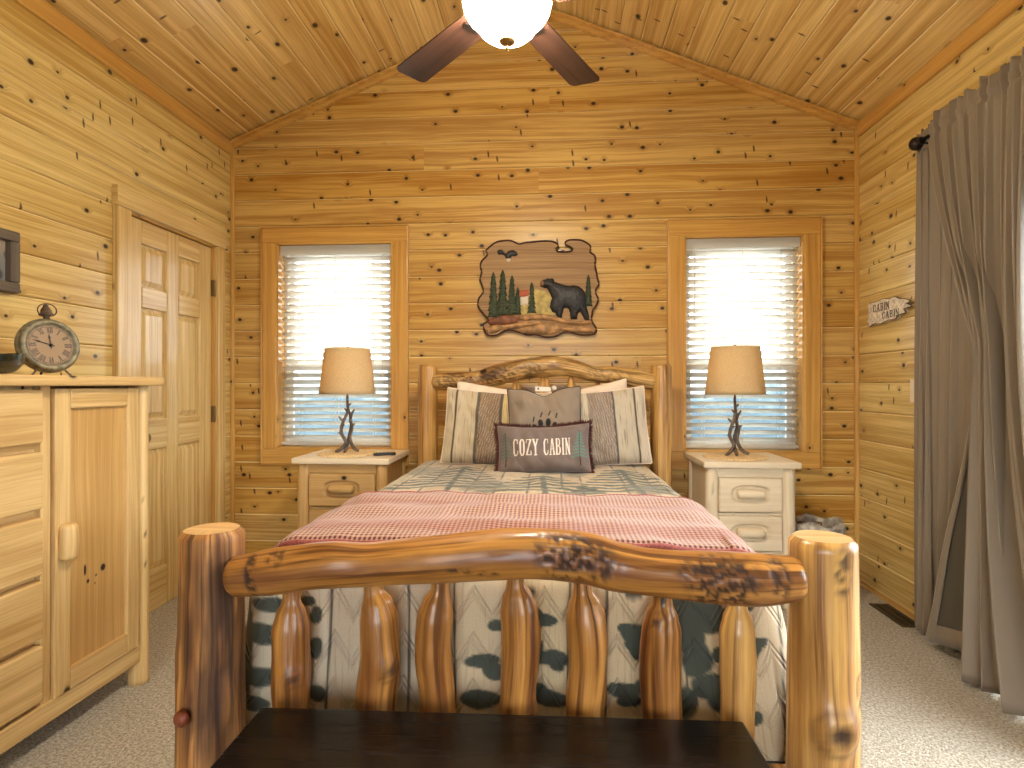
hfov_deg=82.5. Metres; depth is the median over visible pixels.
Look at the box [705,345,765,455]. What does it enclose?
table lamp
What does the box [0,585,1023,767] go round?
floor
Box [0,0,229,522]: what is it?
wall
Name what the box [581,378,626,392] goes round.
bed pillow
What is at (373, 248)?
window blind
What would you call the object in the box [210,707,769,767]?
bench
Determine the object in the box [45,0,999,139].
ceiling
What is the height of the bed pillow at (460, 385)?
0.509 m
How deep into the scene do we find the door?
3.25 m
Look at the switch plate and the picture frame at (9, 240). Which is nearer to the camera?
the picture frame at (9, 240)
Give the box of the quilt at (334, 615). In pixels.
[245,460,786,763]
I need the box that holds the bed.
[173,356,861,767]
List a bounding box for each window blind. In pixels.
[280,244,390,444]
[686,237,799,447]
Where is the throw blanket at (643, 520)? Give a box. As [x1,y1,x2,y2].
[274,490,786,631]
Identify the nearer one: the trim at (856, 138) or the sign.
the sign
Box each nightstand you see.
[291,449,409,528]
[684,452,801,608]
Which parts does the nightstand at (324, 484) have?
corner post, drawer, handle, frame, drawer, corner post, panel, corner post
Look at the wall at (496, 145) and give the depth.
3.69 m
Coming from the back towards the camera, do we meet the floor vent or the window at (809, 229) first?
the window at (809, 229)
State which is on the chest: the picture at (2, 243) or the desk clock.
the desk clock
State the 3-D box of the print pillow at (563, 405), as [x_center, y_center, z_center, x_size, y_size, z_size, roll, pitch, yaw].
[0.172,0.206,3.052,0.406,0.409,0.187,0,0,3]
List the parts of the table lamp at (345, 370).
lamp shade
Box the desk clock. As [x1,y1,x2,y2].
[14,303,79,374]
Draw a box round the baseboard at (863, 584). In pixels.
[859,580,914,619]
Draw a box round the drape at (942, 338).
[914,124,971,653]
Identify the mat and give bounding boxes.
[316,449,377,456]
[702,452,768,460]
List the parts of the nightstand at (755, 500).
corner post, panel, corner post, drawer, drawer, frame, handle, handle, corner post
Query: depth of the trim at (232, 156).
3.81 m
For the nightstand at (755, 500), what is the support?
on the floor
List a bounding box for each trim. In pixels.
[13,0,231,153]
[112,184,225,522]
[230,148,234,522]
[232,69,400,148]
[548,13,856,130]
[854,130,858,544]
[857,0,1023,135]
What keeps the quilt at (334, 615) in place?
on the mattress
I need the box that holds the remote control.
[373,452,395,455]
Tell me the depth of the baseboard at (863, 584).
3.21 m
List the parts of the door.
panel, panel, panel, panel, panel, panel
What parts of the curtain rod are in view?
rod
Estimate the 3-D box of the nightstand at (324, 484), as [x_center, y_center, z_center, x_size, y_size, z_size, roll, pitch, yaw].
[-0.949,0.806,3.509,0.560,0.788,0.483,0,0,4]
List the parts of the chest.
drawer rail, drawer rail, drawer rail, drawer rail, drawer, drawer, drawer, drawer, drawer, handle, rail, door frame, door panel, corner post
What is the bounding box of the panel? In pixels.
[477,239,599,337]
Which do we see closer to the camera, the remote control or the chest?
the chest
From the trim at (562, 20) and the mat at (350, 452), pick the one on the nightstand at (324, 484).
the mat at (350, 452)
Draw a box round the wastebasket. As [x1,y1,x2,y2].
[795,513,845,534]
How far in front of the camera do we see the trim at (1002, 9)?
2.75 m
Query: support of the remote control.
on the nightstand at (324, 484)
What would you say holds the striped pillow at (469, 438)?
on the quilt at (334, 615)
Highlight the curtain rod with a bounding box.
[908,133,929,150]
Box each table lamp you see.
[319,347,375,452]
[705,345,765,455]
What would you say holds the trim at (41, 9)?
attached to the wall at (72, 129)
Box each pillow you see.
[440,387,551,463]
[457,382,506,392]
[492,418,594,472]
[507,386,580,426]
[545,386,652,465]
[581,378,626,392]
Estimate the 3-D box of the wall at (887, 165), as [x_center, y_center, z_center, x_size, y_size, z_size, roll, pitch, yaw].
[1.906,-0.203,0.566,0.022,2.865,6.056,0,0,4]
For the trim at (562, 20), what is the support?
attached to the wall at (496, 145)
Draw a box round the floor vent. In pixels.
[869,603,915,627]
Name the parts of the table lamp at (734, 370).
lamp shade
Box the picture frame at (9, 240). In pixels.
[0,228,19,293]
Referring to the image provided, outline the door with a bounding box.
[132,217,215,612]
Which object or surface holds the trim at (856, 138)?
attached to the wall at (496, 145)
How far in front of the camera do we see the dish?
1.87 m
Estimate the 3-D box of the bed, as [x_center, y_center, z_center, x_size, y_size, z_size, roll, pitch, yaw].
[0.077,0.514,2.350,1.553,1.372,2.331,0,0,4]
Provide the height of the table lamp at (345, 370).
0.633 m
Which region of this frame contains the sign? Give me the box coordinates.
[867,296,914,326]
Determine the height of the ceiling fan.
1.344 m
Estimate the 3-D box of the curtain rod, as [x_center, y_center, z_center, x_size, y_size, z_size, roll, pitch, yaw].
[1.884,-1.157,1.399,0.139,0.075,2.883,0,0,4]
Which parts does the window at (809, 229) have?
sash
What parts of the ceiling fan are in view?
blade, lamp shade, blade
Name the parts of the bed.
foot post, head post, foot rail, head rail, head post, rail, foot post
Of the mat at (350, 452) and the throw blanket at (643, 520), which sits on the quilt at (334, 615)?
the throw blanket at (643, 520)
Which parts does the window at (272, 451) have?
sash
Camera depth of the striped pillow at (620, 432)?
3.12 m
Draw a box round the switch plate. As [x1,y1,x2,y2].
[910,379,913,402]
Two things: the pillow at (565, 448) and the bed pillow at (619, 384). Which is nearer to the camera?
the pillow at (565, 448)
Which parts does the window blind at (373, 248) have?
ladder cord, rail, pull cord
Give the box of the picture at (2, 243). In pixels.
[0,240,4,280]
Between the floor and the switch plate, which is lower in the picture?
the floor
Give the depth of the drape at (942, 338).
2.73 m
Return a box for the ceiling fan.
[397,0,598,85]
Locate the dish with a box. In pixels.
[0,353,24,373]
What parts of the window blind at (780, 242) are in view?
ladder cord, rail, ladder cord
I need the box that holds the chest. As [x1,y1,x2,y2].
[0,374,164,754]
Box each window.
[260,224,408,465]
[667,216,822,469]
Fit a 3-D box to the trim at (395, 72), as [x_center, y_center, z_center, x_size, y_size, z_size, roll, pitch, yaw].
[-0.847,-1.966,3.751,1.988,0.845,0.028,0,0,4]
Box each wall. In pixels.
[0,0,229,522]
[235,19,853,553]
[859,4,1023,613]
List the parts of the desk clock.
crown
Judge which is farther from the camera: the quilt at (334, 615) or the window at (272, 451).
the window at (272, 451)
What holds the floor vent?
in the floor
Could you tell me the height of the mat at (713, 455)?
0.010 m
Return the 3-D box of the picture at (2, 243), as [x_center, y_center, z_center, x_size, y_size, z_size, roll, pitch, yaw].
[-1.951,-0.473,2.094,0.001,0.157,0.285,0,0,4]
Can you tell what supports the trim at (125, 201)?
attached to the wall at (72, 129)
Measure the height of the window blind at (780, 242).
1.298 m

